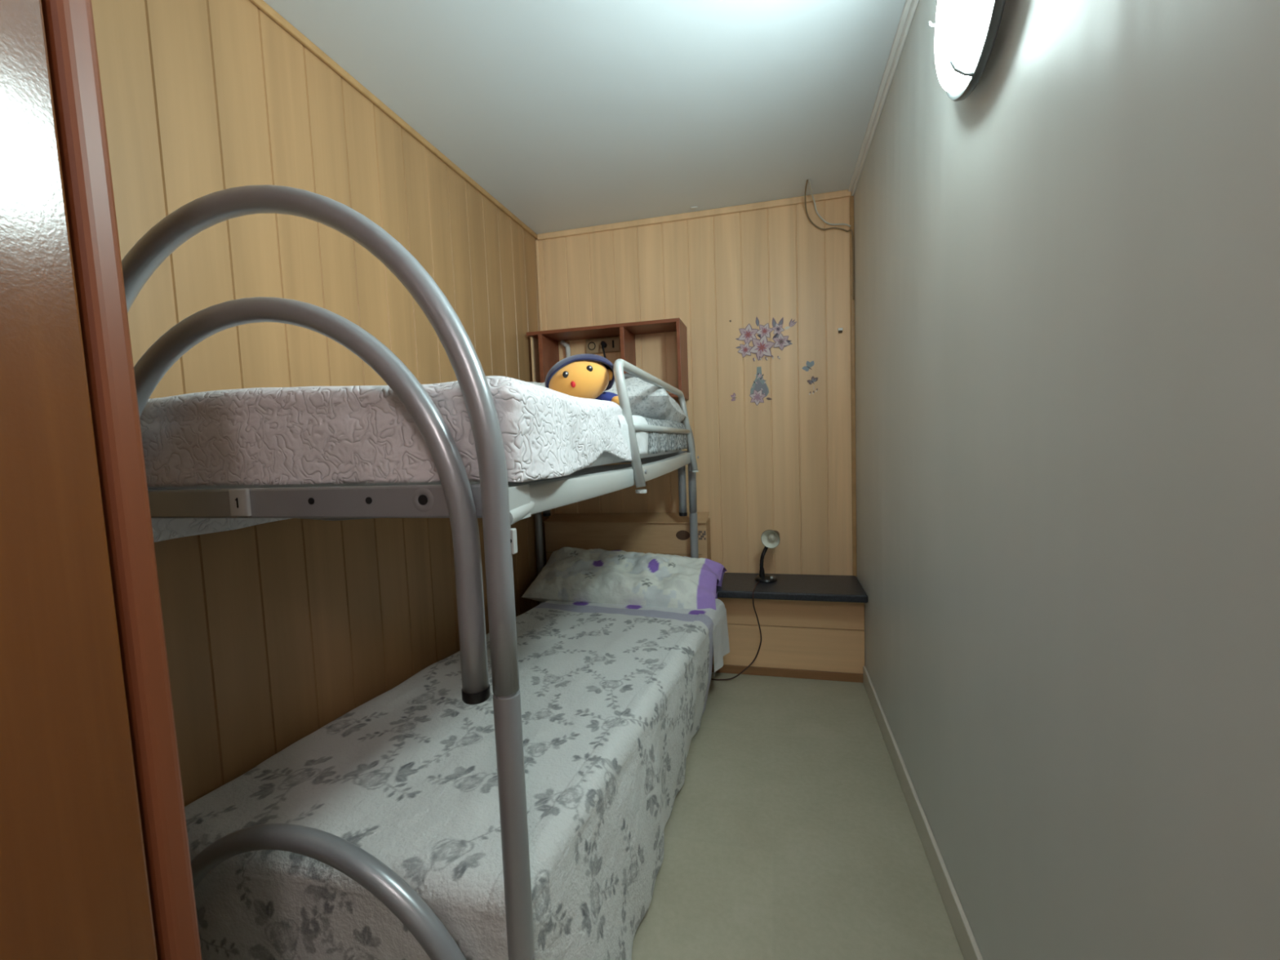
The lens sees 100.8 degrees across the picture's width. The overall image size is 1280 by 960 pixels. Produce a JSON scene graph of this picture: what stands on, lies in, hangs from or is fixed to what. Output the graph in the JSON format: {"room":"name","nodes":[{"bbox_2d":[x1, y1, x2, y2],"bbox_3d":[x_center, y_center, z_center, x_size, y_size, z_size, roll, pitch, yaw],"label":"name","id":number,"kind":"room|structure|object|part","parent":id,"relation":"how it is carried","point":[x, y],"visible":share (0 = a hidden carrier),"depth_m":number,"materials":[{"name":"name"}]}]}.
{"room":"bedroom","nodes":[
{"label":"bedroom","id":0,"kind":"room"},
{"bbox_2d":[91,0,549,806],"bbox_3d":[-1.134,-0.025,0.870,0.065,2.360,4.590,-1,4,14],"label":"wall","id":1,"kind":"structure","parent":0,"point":[275,632],"depth_m":1.43,"materials":[{"name":"brown wood"}]},
{"bbox_2d":[248,0,537,239],"bbox_3d":[-1.140,-1.190,0.775,0.013,0.024,4.590,-1,4,14],"label":"trim","id":2,"kind":"structure","parent":1,"relation":"attached to","point":[261,5],"depth_m":1.75,"materials":[{"name":"brown wood"}]},
{"bbox_2d":[263,0,906,234],"bbox_3d":[-0.334,-1.260,0.566,1.811,0.086,4.720,-1,4,14],"label":"ceiling","id":3,"kind":"structure","parent":0,"point":[570,114],"depth_m":1.78,"materials":[{"name":"white paint"}]},
{"bbox_2d":[804,179,853,299],"bbox_3d":[0.891,-1.146,2.589,0.279,0.531,0.129,-4,5,-22],"label":"wire","id":4,"kind":"object","parent":3,"relation":"hanging from","point":[810,220],"visible":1,"depth_m":2.59,"materials":[{"name":"brown"}]},
{"bbox_2d":[808,178,850,226],"bbox_3d":[0.884,-1.319,2.563,0.266,0.183,0.105,-4,5,-25],"label":"wire","id":5,"kind":"object","parent":3,"relation":"hanging from","point":[816,211],"visible":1,"depth_m":2.59,"materials":[{"name":"grey"}]},
{"bbox_2d":[536,192,852,575],"bbox_3d":[0.278,-0.227,2.905,1.811,2.360,0.065,-1,4,14],"label":"wall","id":6,"kind":"structure","parent":0,"point":[782,464],"depth_m":2.78,"materials":[{"name":"brown wood"}]},
{"bbox_2d":[535,240,551,517],"bbox_3d":[-0.539,-0.192,3.072,0.015,2.327,0.015,-1,4,14],"label":"trim","id":7,"kind":"structure","parent":6,"relation":"attached to","point":[536,241],"depth_m":3.00,"materials":[{"name":"brown wood"}]},
{"bbox_2d":[560,340,570,357],"bbox_3d":[-0.413,-0.614,2.991,0.061,0.353,0.031,0,5,22],"label":"pipe","id":8,"kind":"object","parent":6,"relation":"attached to","point":[563,343],"visible":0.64,"depth_m":2.97,"materials":[{"name":"white plastic"}]},
{"bbox_2d":[585,337,620,354],"bbox_3d":[-0.206,-0.746,2.939,0.199,0.078,0.022,-1,4,14],"label":"wall socket","id":9,"kind":"object","parent":6,"relation":"attached to","point":[593,346],"visible":0.79,"depth_m":2.93,"materials":[{"name":"beige plastic"}]},
{"bbox_2d":[526,317,688,399],"bbox_3d":[-0.170,-0.609,2.832,0.823,0.384,0.231,-1,4,14],"label":"wall shelf","id":10,"kind":"object","parent":6,"relation":"attached to","point":[544,348],"visible":0.56,"depth_m":2.79,"materials":[{"name":"brown wood"}]},
{"bbox_3d":[-0.555,-0.602,2.938,0.011,0.350,0.182,-1,4,14],"label":"panel","id":11,"kind":"part","parent":10,"relation":"part of","materials":[{"name":"brown wood"}]},
{"bbox_2d":[600,341,607,358],"bbox_3d":[-0.185,-0.611,2.901,0.042,0.300,0.090,-4,5,-24],"label":"power cable","id":12,"kind":"object","parent":10,"relation":"in","point":[603,344],"visible":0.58,"depth_m":2.88,"materials":[{"name":"black plastic"}]},
{"bbox_3d":[0.221,-0.607,2.735,0.017,0.367,0.230,-1,4,14],"label":"panel","id":13,"kind":"part","parent":10,"relation":"part of","materials":[{"name":"brown wood"}]},
{"bbox_2d":[537,189,850,239],"bbox_3d":[0.225,-1.384,2.782,1.656,0.032,0.015,-1,4,14],"label":"trim","id":14,"kind":"structure","parent":6,"relation":"attached to","point":[842,193],"depth_m":2.76,"materials":[{"name":"brown wood"}]},
{"bbox_2d":[730,392,736,400],"bbox_3d":[0.496,-0.440,2.799,0.033,0.044,0.001,-1,4,14],"label":"sticker","id":15,"kind":"object","parent":6,"relation":"attached to","point":[733,396],"visible":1,"depth_m":2.80,"materials":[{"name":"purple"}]},
{"bbox_2d":[749,366,771,405],"bbox_3d":[0.628,-0.489,2.760,0.118,0.201,0.003,-1,4,14],"label":"sticker","id":16,"kind":"object","parent":6,"relation":"attached to","point":[759,389],"visible":1,"depth_m":2.76,"materials":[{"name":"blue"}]},
{"bbox_2d":[736,316,796,361],"bbox_3d":[0.650,-0.731,2.733,0.313,0.234,0.006,-1,4,14],"label":"sticker","id":17,"kind":"object","parent":6,"relation":"attached to","point":[761,347],"visible":1,"depth_m":2.74,"materials":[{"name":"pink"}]},
{"bbox_2d":[802,360,813,371],"bbox_3d":[0.856,-0.581,2.697,0.060,0.054,0.001,-1,4,14],"label":"sticker","id":18,"kind":"object","parent":6,"relation":"attached to","point":[809,364],"visible":1,"depth_m":2.70,"materials":[{"name":"grey paper"}]},
{"bbox_2d":[806,376,817,384],"bbox_3d":[0.878,-0.508,2.697,0.055,0.044,0.001,-1,4,14],"label":"sticker","id":19,"kind":"object","parent":6,"relation":"attached to","point":[813,379],"visible":1,"depth_m":2.70,"materials":[{"name":"grey"}]},
{"bbox_2d":[848,195,856,576],"bbox_3d":[1.066,-0.444,2.649,0.019,1.885,0.013,-1,4,14],"label":"trim","id":20,"kind":"structure","parent":6,"relation":"attached to","point":[851,197],"depth_m":2.64,"materials":[{"name":"brown wood"}]},
{"bbox_2d":[631,671,964,959],"bbox_3d":[-0.242,1.178,0.745,1.811,0.086,4.720,-1,4,14],"label":"floor","id":21,"kind":"structure","parent":0,"point":[790,832],"depth_m":1.53,"materials":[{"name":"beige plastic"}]},
{"bbox_2d":[0,0,202,959],"bbox_3d":[-0.872,0.080,0.117,0.580,2.241,1.029,-2,4,8],"label":"wardrobe","id":22,"kind":"object","parent":21,"relation":"on","point":[95,862],"visible":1,"depth_m":0.51,"materials":[{"name":"brown wood"}]},
{"bbox_2d":[121,184,698,959],"bbox_3d":[-0.369,0.254,1.845,0.922,1.604,1.990,-1,4,14],"label":"bunk bed","id":23,"kind":"object","parent":21,"relation":"on","point":[500,503],"visible":0.63,"depth_m":0.82,"materials":[{"name":"grey paint"}]},
{"bbox_3d":[-0.621,0.039,0.910,0.821,0.052,0.017,-1,4,14],"label":"rail","id":24,"kind":"part","parent":23,"relation":"part of","materials":[{"name":"grey metal"}]},
{"bbox_2d":[154,449,680,488],"bbox_3d":[-0.390,-0.122,1.822,0.785,0.140,1.831,-1,4,14],"label":"mattress","id":25,"kind":"object","parent":23,"relation":"on","point":[606,458],"visible":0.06,"depth_m":0.99,"materials":[{"name":"white fabric"}]},
{"bbox_2d":[139,375,632,542],"bbox_3d":[-0.497,-0.054,1.316,0.892,0.293,0.852,-1,4,14],"label":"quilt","id":26,"kind":"object","parent":25,"relation":"on","point":[362,433],"visible":0.77,"depth_m":0.91,"materials":[{"name":"white fabric"}]},
{"bbox_2d":[528,377,686,422],"bbox_3d":[-0.227,-0.329,2.421,0.823,0.260,0.492,-1,4,14],"label":"pillow","id":27,"kind":"object","parent":25,"relation":"on","point":[647,400],"visible":0.22,"depth_m":2.15,"materials":[{"name":"fabric"}]},
{"bbox_2d":[617,414,687,455],"bbox_3d":[-0.321,-0.163,2.095,0.851,0.132,1.113,-1,4,14],"label":"blanket","id":28,"kind":"object","parent":25,"relation":"on","point":[648,442],"visible":0.2,"depth_m":1.86,"materials":[{"name":"white fabric"}]},
{"bbox_2d":[544,353,620,406],"bbox_3d":[-0.150,-0.302,1.660,0.227,0.161,0.321,-1,4,14],"label":"doll","id":29,"kind":"object","parent":28,"relation":"on","point":[584,375],"visible":0.73,"depth_m":1.53,"materials":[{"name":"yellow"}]},
{"bbox_2d":[184,602,713,959],"bbox_3d":[-0.327,0.848,1.657,0.944,0.423,1.588,-1,4,20],"label":"floral bedspread","id":30,"kind":"object","parent":23,"relation":"on","point":[613,700],"visible":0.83,"depth_m":1.19,"materials":[{"name":"white fabric"}]},
{"bbox_3d":[-0.188,0.721,0.833,0.041,0.808,0.041,-1,4,14],"label":"leg","id":31,"kind":"part","parent":23,"relation":"part of","materials":[{"name":"grey paint"}]},
{"bbox_3d":[-0.192,0.092,0.793,0.012,0.038,0.013,-1,4,14],"label":"hook plate","id":32,"kind":"part","parent":23,"relation":"part of","materials":[{"name":"grey paint"}]},
{"bbox_3d":[-0.542,0.581,2.922,0.041,0.808,0.041,-1,4,14],"label":"leg","id":33,"kind":"part","parent":23,"relation":"part of","materials":[{"name":"grey paint"}]},
{"bbox_3d":[0.015,-0.030,1.725,0.031,0.067,1.901,-1,4,14],"label":"rail","id":34,"kind":"part","parent":23,"relation":"part of","materials":[{"name":"white metal"}]},
{"bbox_3d":[-0.158,-0.113,2.752,0.821,0.052,0.017,-1,4,14],"label":"rail","id":35,"kind":"part","parent":23,"relation":"part of","materials":[{"name":"silver metal"}]},
{"bbox_3d":[0.102,-0.201,2.064,0.089,0.398,1.137,-1,4,14],"label":"guard rail","id":36,"kind":"part","parent":23,"relation":"part of","materials":[{"name":"silver metal"}]},
{"bbox_3d":[0.285,0.566,2.712,0.041,0.808,0.041,-1,4,14],"label":"leg","id":37,"kind":"part","parent":23,"relation":"part of","materials":[{"name":"grey paint"}]},
{"bbox_3d":[-0.292,0.718,1.852,0.979,0.154,1.768,-1,4,14],"label":"mattress","id":38,"kind":"object","parent":23,"relation":"on","visible":0},
{"bbox_2d":[520,546,727,609],"bbox_3d":[-0.075,0.493,2.628,0.965,0.287,0.360,-1,4,17],"label":"pillow","id":39,"kind":"object","parent":38,"relation":"on","point":[595,575],"visible":0.84,"depth_m":2.53,"materials":[{"name":"white fabric"}]},
{"bbox_2d":[545,598,729,677],"bbox_3d":[-0.041,0.701,2.514,0.878,0.260,0.292,-1,4,20],"label":"sheet","id":40,"kind":"object","parent":38,"relation":"on","point":[718,616],"visible":0.45,"depth_m":2.38,"materials":[{"name":"white fabric"}]},
{"bbox_2d":[542,511,711,563],"bbox_3d":[-0.065,0.577,2.926,0.902,0.780,0.170,-1,4,14],"label":"headboard","id":41,"kind":"object","parent":21,"relation":"on","point":[661,533],"visible":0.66,"depth_m":2.84,"materials":[{"name":"brown wood veneer"}]},
{"bbox_2d":[711,572,867,682],"bbox_3d":[0.706,0.734,2.656,0.761,0.448,0.360,-1,4,14],"label":"nightstand","id":42,"kind":"object","parent":21,"relation":"on","point":[812,626],"visible":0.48,"depth_m":2.56,"materials":[{"name":"wood"}]},
{"bbox_2d":[711,529,779,680],"bbox_3d":[0.554,0.609,2.606,0.420,0.713,0.171,-5,5,-34],"label":"desk lamp","id":43,"kind":"object","parent":42,"relation":"on","point":[770,539],"visible":1,"depth_m":2.66,"materials":[{"name":"black metal"}]},
{"bbox_3d":[0.499,0.744,2.558,0.290,0.455,0.140,-4,5,-22],"label":"cord","id":44,"kind":"part","parent":43,"relation":"part of","materials":[{"name":"black plastic"}]},
{"bbox_3d":[0.658,0.290,2.672,0.092,0.095,0.113,-1,4,14],"label":"lamp shade","id":45,"kind":"part","parent":43,"relation":"part of","materials":[{"name":"white"}]},
{"bbox_3d":[0.664,0.288,2.661,0.041,0.041,0.046,-1,4,14],"label":"bulb","id":46,"kind":"part","parent":43,"relation":"part of","materials":[{"name":"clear glass"}]},
{"bbox_3d":[0.720,0.728,2.703,0.756,0.373,0.255,-1,4,14],"label":"panel","id":47,"kind":"part","parent":42,"relation":"part of","materials":[{"name":"brown wood"}]},
{"bbox_2d":[853,0,1279,959],"bbox_3d":[0.558,-0.057,0.441,0.065,2.360,4.590,-1,4,14],"label":"wall","id":48,"kind":"structure","parent":0,"point":[1067,268],"depth_m":0.70,"materials":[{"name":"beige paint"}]},
{"bbox_2d":[848,0,919,195],"bbox_3d":[0.471,-1.216,0.367,0.026,0.032,4.590,-1,4,14],"label":"trim","id":49,"kind":"structure","parent":48,"relation":"attached to","point":[910,6],"depth_m":1.77,"materials":[{"name":"white paint"}]},
{"bbox_2d":[862,666,983,959],"bbox_3d":[0.531,1.089,0.403,0.012,0.084,4.320,-1,4,14],"label":"baseboard","id":50,"kind":"structure","parent":48,"relation":"attached to","point":[966,941],"depth_m":1.45,"materials":[{"name":"beige"}]},
{"bbox_2d":[928,0,1005,101],"bbox_3d":[0.607,-0.897,0.980,0.074,0.326,0.326,-1,4,14],"label":"wall lamp","id":51,"kind":"object","parent":48,"relation":"attached to","point":[966,32],"visible":1,"depth_m":0.96,"materials":[{"name":"white glass"}]},
{"bbox_3d":[0.598,-0.897,0.982,0.041,0.296,0.296,-1,4,14],"label":"lamp shade","id":52,"kind":"part","parent":51,"relation":"part of","materials":[{"name":"white glass"}]}
]}

